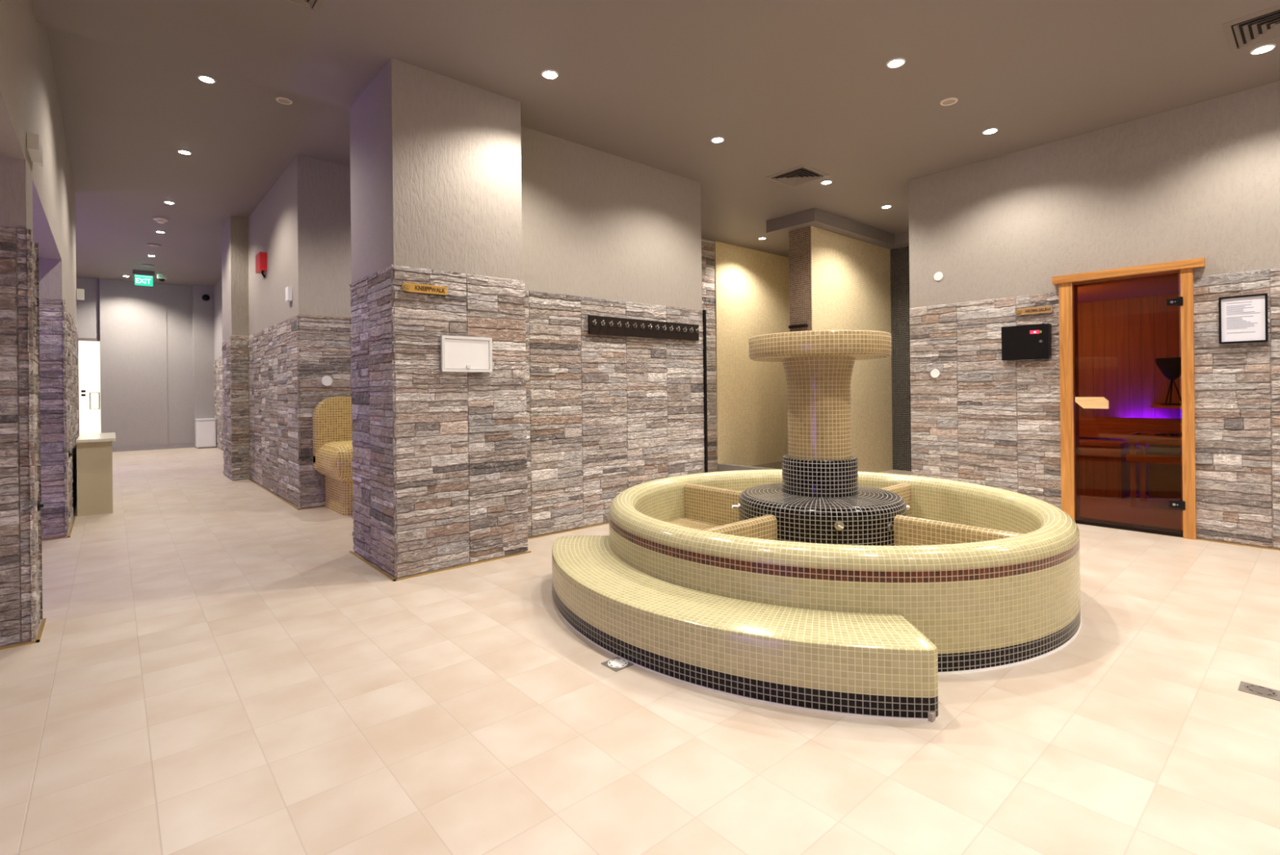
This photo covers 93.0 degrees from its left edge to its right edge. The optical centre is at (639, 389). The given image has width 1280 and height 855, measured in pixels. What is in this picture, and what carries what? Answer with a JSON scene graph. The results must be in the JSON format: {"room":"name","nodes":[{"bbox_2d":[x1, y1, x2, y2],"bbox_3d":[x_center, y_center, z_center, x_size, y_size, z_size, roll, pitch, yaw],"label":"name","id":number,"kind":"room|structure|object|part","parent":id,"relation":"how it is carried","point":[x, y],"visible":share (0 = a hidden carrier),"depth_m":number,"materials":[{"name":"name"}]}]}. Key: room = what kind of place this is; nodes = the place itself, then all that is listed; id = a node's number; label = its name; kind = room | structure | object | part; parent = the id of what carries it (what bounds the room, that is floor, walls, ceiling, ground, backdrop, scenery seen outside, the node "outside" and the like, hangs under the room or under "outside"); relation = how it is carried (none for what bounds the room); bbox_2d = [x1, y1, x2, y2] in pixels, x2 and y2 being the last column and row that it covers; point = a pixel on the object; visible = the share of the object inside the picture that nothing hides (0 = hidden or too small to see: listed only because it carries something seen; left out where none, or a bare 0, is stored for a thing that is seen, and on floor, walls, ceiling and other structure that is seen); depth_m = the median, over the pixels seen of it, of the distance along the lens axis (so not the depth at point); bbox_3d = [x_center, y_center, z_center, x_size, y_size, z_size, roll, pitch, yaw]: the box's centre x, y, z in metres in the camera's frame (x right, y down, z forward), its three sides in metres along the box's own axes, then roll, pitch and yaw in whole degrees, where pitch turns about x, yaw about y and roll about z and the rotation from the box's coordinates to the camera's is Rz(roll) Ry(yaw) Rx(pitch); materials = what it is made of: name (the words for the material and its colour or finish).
{"room":"spa","nodes":[
{"label":"spa","id":0,"kind":"room"},
{"bbox_2d":[0,0,76,300],"bbox_3d":[-3.860,-1.926,2.194,2.295,1.620,11.750,-1,0,-41],"label":"wall","id":1,"kind":"structure","parent":0,"point":[29,101],"depth_m":3.63,"materials":[{"name":"paint"}]},
{"bbox_2d":[26,132,42,166],"bbox_3d":[-3.132,-1.240,3.149,0.042,0.078,0.305,-1,0,-41],"label":"lamp","id":2,"kind":"object","parent":1,"relation":"attached to","point":[34,147],"visible":1,"depth_m":3.05,"materials":[{"name":"white paint"}]},
{"bbox_2d":[76,288,84,299],"bbox_3d":[-6.773,-1.153,7.354,0.065,0.120,0.110,-1,0,-41],"label":"switch box","id":3,"kind":"object","parent":1,"relation":"attached to","point":[80,292],"visible":1,"depth_m":7.31,"materials":[{"name":"white paint"}]},
{"bbox_2d":[35,257,79,540],"bbox_3d":[-6.709,0.096,5.516,2.328,2.360,2.967,-1,0,-41],"label":"wall","id":4,"kind":"structure","parent":0,"point":[58,338],"depth_m":5.14,"materials":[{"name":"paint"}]},
{"bbox_2d":[75,277,214,448],"bbox_3d":[-11.693,-0.542,12.731,4.500,3.750,0.650,-1,0,-41],"label":"wall","id":5,"kind":"structure","parent":0,"point":[157,341],"depth_m":13.41,"materials":[{"name":"grey paint"}]},
{"bbox_2d":[78,337,101,434],"bbox_3d":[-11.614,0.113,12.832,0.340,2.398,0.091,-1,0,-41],"label":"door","id":6,"kind":"structure","parent":5,"relation":"in","point":[89,348],"depth_m":12.84,"materials":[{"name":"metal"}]},
{"bbox_3d":[-11.667,0.142,12.816,0.238,2.340,0.015,-1,0,-41],"label":"glass","id":7,"kind":"part","parent":6,"relation":"part of","materials":[{"name":"white glass"}]},
{"bbox_3d":[-11.637,-1.058,12.844,0.340,0.056,0.060,-1,0,-41],"label":"frame","id":8,"kind":"part","parent":6,"relation":"part of","materials":[{"name":"metal"}]},
{"bbox_3d":[-11.547,0.236,12.867,0.167,0.372,0.059,-1,0,-41],"label":"pull handle","id":9,"kind":"part","parent":6,"relation":"part of","materials":[{"name":"metal"}]},
{"bbox_3d":[-11.539,0.141,12.927,0.093,2.340,0.015,-1,0,-41],"label":"glass","id":10,"kind":"part","parent":6,"relation":"part of","materials":[{"name":"white glass"}]},
{"bbox_2d":[111,444,194,452],"bbox_3d":[-10.645,1.286,13.486,1.960,0.070,0.059,-1,0,-41],"label":"baseboard","id":11,"kind":"structure","parent":5,"relation":"attached to","point":[140,448],"depth_m":13.38,"materials":[{"name":"grey stone"}]},
{"bbox_2d":[201,294,209,301],"bbox_3d":[-9.880,-2.098,13.834,0.150,0.150,0.116,-1,0,-41],"label":"security camera","id":12,"kind":"object","parent":5,"relation":"attached to","point":[205,297],"visible":1,"depth_m":13.81,"materials":[{"name":"black plastic"}]},
{"bbox_2d":[45,24,350,286],"bbox_3d":[-6.683,-2.560,9.120,7.346,0.329,12.707,-1,0,-41],"label":"ceiling","id":13,"kind":"structure","parent":0,"point":[127,113],"depth_m":6.13,"materials":[{"name":"paint"}]},
{"bbox_2d":[132,269,155,286],"bbox_3d":[-9.884,-2.220,12.102,0.340,0.294,0.050,-1,0,-41],"label":"exit sign","id":14,"kind":"object","parent":13,"relation":"hanging from","point":[142,277],"visible":1,"depth_m":12.09,"materials":[{"name":"green plastic"}]},
{"bbox_3d":[-9.883,-2.175,12.102,0.282,0.205,0.020,-1,0,-41],"label":"sign panel","id":15,"kind":"part","parent":14,"relation":"part of","materials":[{"name":"green plastic"}]},
{"bbox_2d":[142,263,155,266],"bbox_3d":[-9.365,-2.366,11.573,0.190,0.016,0.190,-1,0,-41],"label":"ceiling fitting","id":16,"kind":"object","parent":13,"relation":"attached to","point":[144,264],"visible":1,"depth_m":11.56,"materials":[{"name":"beige metal"}]},
{"bbox_2d":[146,243,161,246],"bbox_3d":[-8.006,-2.381,10.012,0.190,0.016,0.190,-1,0,-41],"label":"ceiling fitting","id":17,"kind":"object","parent":13,"relation":"attached to","point":[148,244],"visible":1,"depth_m":9.99,"materials":[{"name":"beige metal"}]},
{"bbox_2d":[152,216,168,223],"bbox_3d":[-6.727,-2.373,8.527,0.170,0.062,0.170,-1,0,-41],"label":"smoke detector","id":18,"kind":"object","parent":13,"relation":"attached to","point":[159,220],"visible":1,"depth_m":8.49,"materials":[{"name":"beige plastic"}]},
{"bbox_2d":[156,273,167,281],"bbox_3d":[-9.826,-2.295,12.484,0.170,0.148,0.170,-1,0,-41],"label":"security camera","id":19,"kind":"object","parent":13,"relation":"attached to","point":[161,277],"visible":1,"depth_m":12.43,"materials":[{"name":"white paint"}]},
{"bbox_2d":[164,200,174,204],"bbox_3d":[-6.065,-2.406,7.830,0.120,0.015,0.120,-1,0,-41],"label":"recessed light","id":20,"kind":"object","parent":13,"relation":"in","point":[165,202],"visible":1,"depth_m":7.81,"materials":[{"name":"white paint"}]},
{"bbox_2d":[177,149,191,155],"bbox_3d":[-4.653,-2.422,6.209,0.120,0.015,0.120,-1,0,-41],"label":"recessed light","id":21,"kind":"object","parent":13,"relation":"in","point":[183,152],"visible":1,"depth_m":6.19,"materials":[{"name":"white paint"}]},
{"bbox_2d":[197,75,216,83],"bbox_3d":[-3.406,-2.436,4.776,0.120,0.015,0.120,-1,0,-41],"label":"recessed light","id":22,"kind":"object","parent":13,"relation":"in","point":[204,78],"visible":1,"depth_m":4.76,"materials":[{"name":"white paint"}]},
{"bbox_2d":[213,277,223,450],"bbox_3d":[-7.891,-0.586,12.083,0.418,3.750,6.620,-1,0,-41],"label":"wall","id":23,"kind":"structure","parent":0,"point":[218,322],"depth_m":13.40,"materials":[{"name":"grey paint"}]},
{"bbox_2d":[221,215,250,480],"bbox_3d":[-5.617,-0.611,9.069,0.946,3.750,0.914,-1,0,-41],"label":"wall","id":24,"kind":"structure","parent":0,"point":[234,233],"depth_m":8.52,"materials":[{"name":"paint"}]},
{"bbox_2d":[247,154,352,510],"bbox_3d":[-3.390,-0.637,8.410,3.055,3.750,3.033,-1,0,-41],"label":"wall","id":25,"kind":"structure","parent":0,"point":[302,224],"depth_m":6.57,"materials":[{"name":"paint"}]},
{"bbox_2d":[255,251,266,277],"bbox_3d":[-4.759,-1.550,7.633,0.077,0.301,0.300,-1,0,-41],"label":"fire alarm","id":26,"kind":"object","parent":25,"relation":"attached to","point":[261,257],"visible":1,"depth_m":7.54,"materials":[{"name":"red plastic"}]},
{"bbox_2d":[284,285,292,302],"bbox_3d":[-3.790,-1.032,6.556,0.039,0.150,0.130,-1,0,-41],"label":"wall sensor","id":27,"kind":"object","parent":25,"relation":"attached to","point":[288,289],"visible":1,"depth_m":6.51,"materials":[{"name":"white paint"}]},
{"bbox_2d":[321,375,332,386],"bbox_3d":[-3.325,-0.092,6.457,0.110,0.110,0.010,-1,0,-41],"label":"cover plate","id":28,"kind":"object","parent":25,"relation":"attached to","point":[326,380],"visible":1,"depth_m":6.45,"materials":[{"name":"white paint"}]},
{"bbox_2d":[349,57,531,581],"bbox_3d":[-1.521,-0.633,4.547,1.000,3.700,0.955,-1,0,-41],"label":"wall pillar","id":29,"kind":"structure","parent":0,"point":[439,464],"depth_m":4.18,"materials":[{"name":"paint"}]},
{"bbox_2d":[401,282,447,294],"bbox_3d":[-1.418,-0.666,4.012,0.300,0.058,0.015,-1,0,-41],"label":"name sign","id":30,"kind":"object","parent":29,"relation":"attached to","point":[406,286],"visible":1,"depth_m":4.00,"materials":[{"name":"brown wood"}]},
{"bbox_2d":[440,334,492,372],"bbox_3d":[-1.193,-0.244,4.196,0.367,0.244,0.028,-1,0,-41],"label":"access panel","id":31,"kind":"object","parent":29,"relation":"attached to","point":[466,353],"visible":1,"depth_m":4.19,"materials":[{"name":"white paint"}]},
{"bbox_3d":[-1.195,-0.244,4.198,0.323,0.200,0.013,-1,0,-41],"label":"panel door","id":32,"kind":"part","parent":31,"relation":"part of","materials":[{"name":"white paint"}]},
{"bbox_2d":[520,125,704,539],"bbox_3d":[-0.400,-0.645,5.752,2.328,3.700,0.580,-1,0,-41],"label":"wall","id":33,"kind":"structure","parent":0,"point":[604,233],"depth_m":5.45,"materials":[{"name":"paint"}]},
{"bbox_2d":[587,315,699,341],"bbox_3d":[0.089,-0.576,5.756,1.385,0.164,0.068,-1,0,-41],"label":"coat rack","id":34,"kind":"object","parent":33,"relation":"attached to","point":[597,325],"visible":1,"depth_m":5.70,"materials":[{"name":"metal"}]},
{"bbox_2d":[702,309,707,472],"bbox_3d":[0.680,0.182,6.312,0.022,2.020,0.030,-1,0,-41],"label":"trim","id":35,"kind":"structure","parent":33,"relation":"attached to","point":[704,348],"depth_m":6.30,"materials":[{"name":"black plastic"}]},
{"bbox_2d":[0,446,1279,854],"bbox_3d":[-2.907,1.278,7.998,11.500,0.150,19.300,-1,0,-41],"label":"floor","id":36,"kind":"structure","parent":0,"point":[214,668],"depth_m":2.18,"materials":[{"name":"tile"}]},
{"bbox_2d":[0,155,46,649],"bbox_3d":[-3.954,0.065,2.354,2.328,2.360,0.394,-1,0,-41],"label":"wall pier","id":37,"kind":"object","parent":36,"relation":"on","point":[20,526],"visible":1,"depth_m":2.95,"materials":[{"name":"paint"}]},
{"bbox_2d":[36,500,44,511],"bbox_3d":[-3.082,0.596,3.124,0.022,0.060,0.060,-1,0,-41],"label":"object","id":38,"kind":"object","parent":37,"relation":"attached to","point":[39,504],"visible":1,"depth_m":3.11,"materials":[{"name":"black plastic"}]},
{"bbox_2d":[75,432,115,516],"bbox_3d":[-5.889,0.884,6.598,0.299,0.765,1.300,-1,0,-41],"label":"counter","id":39,"kind":"object","parent":36,"relation":"on","point":[94,451],"depth_m":6.14,"materials":[{"name":"beige stone"}]},
{"bbox_2d":[195,417,216,448],"bbox_3d":[-9.797,0.984,13.704,0.360,0.655,0.350,-1,0,-41],"label":"base cabinet","id":40,"kind":"object","parent":36,"relation":"on","point":[205,428],"visible":1,"depth_m":13.58,"materials":[{"name":"white paint"}]},
{"bbox_3d":[-9.688,0.985,13.582,0.315,0.550,0.014,-1,0,-41],"label":"cabinet door","id":41,"kind":"part","parent":40,"relation":"part of","materials":[{"name":"white paint"}]},
{"bbox_2d":[312,396,353,515],"bbox_3d":[-2.841,0.652,6.322,0.830,1.160,0.836,-1,0,-41],"label":"seat","id":42,"kind":"object","parent":36,"relation":"on","point":[332,428],"visible":0.48,"depth_m":6.25,"materials":[{"name":"yellow tile"}]},
{"bbox_3d":[-3.057,0.445,6.567,0.830,0.740,0.186,-1,0,-41],"label":"backrest","id":43,"kind":"part","parent":42,"relation":"part of","materials":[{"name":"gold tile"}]},
{"bbox_2d":[600,656,634,671],"bbox_3d":[-0.097,1.199,2.659,0.105,0.005,0.105,-1,0,-41],"label":"floor drain","id":44,"kind":"object","parent":36,"relation":"on","point":[616,664],"visible":1,"depth_m":2.65,"materials":[{"name":"metal"}]},
{"bbox_2d":[717,462,780,471],"bbox_3d":[1.624,1.127,8.366,0.140,0.110,1.360,-1,0,-41],"label":"kerb","id":45,"kind":"object","parent":36,"relation":"on","point":[722,466],"visible":0.43,"depth_m":8.59,"materials":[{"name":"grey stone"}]},
{"bbox_2d":[551,329,1081,722],"bbox_3d":[1.006,0.425,3.759,3.138,1.528,2.807,-1,0,-41],"label":"foot bath","id":46,"kind":"object","parent":36,"relation":"on","point":[818,582],"visible":1,"depth_m":2.73,"materials":[{"name":"beige tile"}]},
{"bbox_2d":[608,469,1081,675],"bbox_3d":[1.146,0.930,3.867,2.690,0.515,2.690,-1,0,-41],"label":"basin","id":47,"kind":"object","parent":46,"relation":"in","point":[920,575],"depth_m":2.73,"materials":[{"name":"beige tile"}]},
{"bbox_2d":[887,523,893,531],"bbox_3d":[1.415,0.779,3.435,0.047,0.047,0.018,-1,0,-32],"label":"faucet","id":48,"kind":"object","parent":46,"relation":"attached to","point":[890,526],"depth_m":3.43,"materials":[{"name":"metal"}]},
{"bbox_2d":[1180,432,1182,500],"bbox_3d":[5.094,0.758,5.676,0.525,0.709,0.780,-1,0,-41],"label":"heater","id":49,"kind":"object","parent":36,"relation":"on","point":[1180,433],"visible":0.03,"depth_m":5.57,"materials":[{"name":"orange wood"}]},
{"bbox_2d":[1238,680,1279,701],"bbox_3d":[2.412,1.170,2.361,0.105,0.005,0.118,-1,0,-41],"label":"floor drain","id":50,"kind":"object","parent":36,"relation":"on","point":[1264,691],"visible":1,"depth_m":2.36,"materials":[{"name":"metal"}]},
{"bbox_2d":[31,0,1279,257],"bbox_3d":[1.730,-2.491,4.449,9.105,0.658,7.800,-1,0,-41],"label":"ceiling","id":51,"kind":"structure","parent":0,"point":[785,84],"depth_m":4.07,"materials":[{"name":"paint"}]},
{"bbox_2d":[285,0,324,12],"bbox_3d":[-1.835,-2.121,3.130,0.420,0.022,0.420,-1,0,-41],"label":"ceiling vent","id":52,"kind":"object","parent":51,"relation":"in","point":[308,4],"visible":1,"depth_m":3.34,"materials":[{"name":"beige metal"}]},
{"bbox_2d":[541,69,559,79],"bbox_3d":[-0.611,-2.139,4.130,0.120,0.015,0.120,-1,0,-41],"label":"recessed light","id":53,"kind":"object","parent":51,"relation":"in","point":[548,73],"visible":1,"depth_m":4.12,"materials":[{"name":"white paint"}]},
{"bbox_2d":[711,136,724,142],"bbox_3d":[0.670,-2.153,5.247,0.120,0.015,0.120,-1,0,-41],"label":"recessed light","id":54,"kind":"object","parent":51,"relation":"in","point":[715,140],"visible":1,"depth_m":5.23,"materials":[{"name":"white paint"}]},
{"bbox_2d":[764,164,830,186],"bbox_3d":[1.599,-2.160,6.175,0.460,0.022,0.460,-1,0,-41],"label":"ceiling vent","id":55,"kind":"object","parent":51,"relation":"in","point":[802,174],"visible":1,"depth_m":6.15,"materials":[{"name":"beige metal"}]},
{"bbox_2d":[820,180,832,184],"bbox_3d":[1.952,-2.168,6.363,0.120,0.015,0.120,-1,0,-41],"label":"recessed light","id":56,"kind":"object","parent":51,"relation":"in","point":[824,182],"visible":1,"depth_m":6.35,"materials":[{"name":"white paint"}]},
{"bbox_2d":[766,207,909,248],"bbox_3d":[2.989,-2.112,7.929,2.240,0.166,1.600,-1,0,-41],"label":"beam","id":57,"kind":"structure","parent":51,"relation":"attached to","point":[780,226],"depth_m":7.74,"materials":[{"name":"paint"}]},
{"bbox_2d":[880,204,891,208],"bbox_3d":[2.942,-2.179,7.252,0.120,0.015,0.120,-1,0,-41],"label":"recessed light","id":58,"kind":"object","parent":51,"relation":"in","point":[886,206],"visible":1,"depth_m":7.23,"materials":[{"name":"white paint"}]},
{"bbox_2d":[886,57,906,67],"bbox_3d":[1.700,-2.165,4.035,0.120,0.015,0.120,-1,0,-41],"label":"recessed light","id":59,"kind":"object","parent":51,"relation":"in","point":[897,62],"visible":1,"depth_m":4.02,"materials":[{"name":"white paint"}]},
{"bbox_2d":[982,128,998,134],"bbox_3d":[2.959,-2.179,5.131,0.120,0.015,0.120,-1,0,-41],"label":"recessed light","id":60,"kind":"object","parent":51,"relation":"in","point":[990,131],"visible":1,"depth_m":5.12,"materials":[{"name":"white paint"}]},
{"bbox_2d":[1222,4,1279,51],"bbox_3d":[3.811,-2.185,3.620,0.460,0.022,0.460,-1,0,-41],"label":"ceiling vent","id":61,"kind":"object","parent":51,"relation":"in","point":[1264,25],"visible":1,"depth_m":3.68,"materials":[{"name":"beige metal"}]},
{"bbox_2d":[1249,43,1275,54],"bbox_3d":[4.016,-2.191,3.917,0.120,0.015,0.120,-1,0,-41],"label":"recessed light","id":62,"kind":"object","parent":51,"relation":"in","point":[1264,48],"visible":1,"depth_m":3.90,"materials":[{"name":"white glass"}]},
{"bbox_2d":[701,238,789,471],"bbox_3d":[1.115,-0.513,8.950,4.154,3.400,0.175,-1,0,-41],"label":"wall","id":63,"kind":"structure","parent":0,"point":[745,291],"depth_m":9.22,"materials":[{"name":"paint"}]},
{"bbox_2d":[788,226,893,472],"bbox_3d":[2.780,-0.429,8.274,2.032,3.195,0.320,-1,0,-41],"label":"column","id":64,"kind":"structure","parent":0,"point":[837,282],"depth_m":8.18,"materials":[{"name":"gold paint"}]},
{"bbox_2d":[788,324,808,328],"bbox_3d":[1.977,-0.792,7.595,0.062,0.030,0.245,-1,0,-41],"label":"wall shelf","id":65,"kind":"object","parent":64,"relation":"attached to","point":[800,325],"visible":1,"depth_m":7.56,"materials":[{"name":"black"}]},
{"bbox_2d":[890,245,911,471],"bbox_3d":[3.603,-0.541,9.065,0.250,3.400,3.070,-1,0,-41],"label":"wall","id":66,"kind":"structure","parent":0,"point":[900,257],"depth_m":8.71,"materials":[{"name":"brown tile"}]},
{"bbox_2d":[908,80,1279,550],"bbox_3d":[5.274,-0.560,5.415,2.524,3.400,4.630,-1,0,-41],"label":"wall","id":67,"kind":"structure","parent":0,"point":[1201,180],"depth_m":5.20,"materials":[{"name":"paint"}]},
{"bbox_2d":[930,368,939,377],"bbox_3d":[2.981,-0.163,6.141,0.010,0.090,0.090,-1,0,-41],"label":"cover plate","id":68,"kind":"object","parent":67,"relation":"attached to","point":[935,373],"visible":1,"depth_m":6.13,"materials":[{"name":"white paint"}]},
{"bbox_2d":[933,271,942,280],"bbox_3d":[3.006,-1.142,6.126,0.010,0.090,0.090,-1,0,-41],"label":"cover plate","id":69,"kind":"object","parent":67,"relation":"attached to","point":[938,276],"visible":1,"depth_m":6.12,"materials":[{"name":"white paint"}]},
{"bbox_2d":[1001,323,1051,360],"bbox_3d":[3.491,-0.427,5.499,0.080,0.310,0.375,-1,0,-41],"label":"control box","id":70,"kind":"object","parent":67,"relation":"attached to","point":[1033,341],"visible":1,"depth_m":5.46,"materials":[{"name":"black plastic"}]},
{"bbox_2d":[1015,305,1052,315],"bbox_3d":[3.548,-0.713,5.478,0.015,0.062,0.290,-1,0,-41],"label":"name sign","id":71,"kind":"object","parent":67,"relation":"attached to","point":[1031,310],"visible":1,"depth_m":5.47,"materials":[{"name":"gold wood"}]},
{"bbox_2d":[1052,257,1205,539],"bbox_3d":[4.027,0.079,5.028,0.204,2.150,0.985,-1,0,-41],"label":"door","id":72,"kind":"structure","parent":67,"relation":"in","point":[1120,391],"depth_m":4.96,"materials":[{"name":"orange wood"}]},
{"bbox_3d":[3.774,0.112,5.338,0.178,2.090,0.095,-1,0,-41],"label":"frame","id":73,"kind":"part","parent":72,"relation":"part of","materials":[{"name":"orange wood"}]},
{"bbox_3d":[3.815,0.110,5.131,0.020,0.097,0.229,-1,0,-41],"label":"handle","id":74,"kind":"part","parent":72,"relation":"part of","materials":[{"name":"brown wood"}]},
{"bbox_3d":[4.043,-0.927,5.052,0.130,0.038,0.705,-1,0,-41],"label":"frame","id":75,"kind":"part","parent":72,"relation":"part of","materials":[{"name":"orange wood"}]},
{"bbox_3d":[3.981,0.109,4.987,0.008,2.028,0.682,-1,0,-41],"label":"glass pane","id":76,"kind":"part","parent":72,"relation":"part of","materials":[{"name":"brown glass"}]},
{"bbox_3d":[4.292,0.106,4.743,0.178,2.090,0.073,-1,0,-41],"label":"frame","id":77,"kind":"part","parent":72,"relation":"part of","materials":[{"name":"orange wood"}]},
{"bbox_2d":[1218,293,1268,343],"bbox_3d":[4.429,-0.518,4.463,0.026,0.347,0.255,-1,0,-41],"label":"framed notice","id":78,"kind":"object","parent":67,"relation":"attached to","point":[1242,318],"visible":1,"depth_m":4.46,"materials":[{"name":"white paper"}]},
{"bbox_2d":[1178,275,1180,293],"bbox_3d":[4.841,-1.005,5.685,1.875,0.060,3.200,-1,0,-41],"label":"ceiling","id":79,"kind":"structure","parent":0,"point":[1179,275],"depth_m":5.65,"materials":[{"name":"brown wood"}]},
{"bbox_2d":[1178,293,1182,418],"bbox_3d":[5.530,0.077,6.274,0.080,2.120,3.200,-1,0,-41],"label":"wall","id":80,"kind":"structure","parent":0,"point":[1180,293],"depth_m":6.21,"materials":[{"name":"brown wood"}]},
{"bbox_2d":[1180,418,1182,432],"bbox_3d":[5.455,0.406,6.205,0.130,0.225,3.000,-1,0,-41],"label":"wall rail","id":81,"kind":"object","parent":80,"relation":"attached to","point":[1180,419],"visible":0.08,"depth_m":6.11,"materials":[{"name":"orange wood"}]},
{"bbox_3d":[5.448,0.168,6.003,0.400,0.030,0.680,-1,0,-41],"label":"shelf","id":82,"kind":"object","parent":80,"relation":"attached to","visible":0},
{"bbox_2d":[1179,357,1182,404],"bbox_3d":[5.308,-0.081,6.056,0.260,0.469,0.260,-1,0,-41],"label":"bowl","id":83,"kind":"object","parent":82,"relation":"on","point":[1180,357],"visible":0.04,"depth_m":5.96,"materials":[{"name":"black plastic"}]}
]}

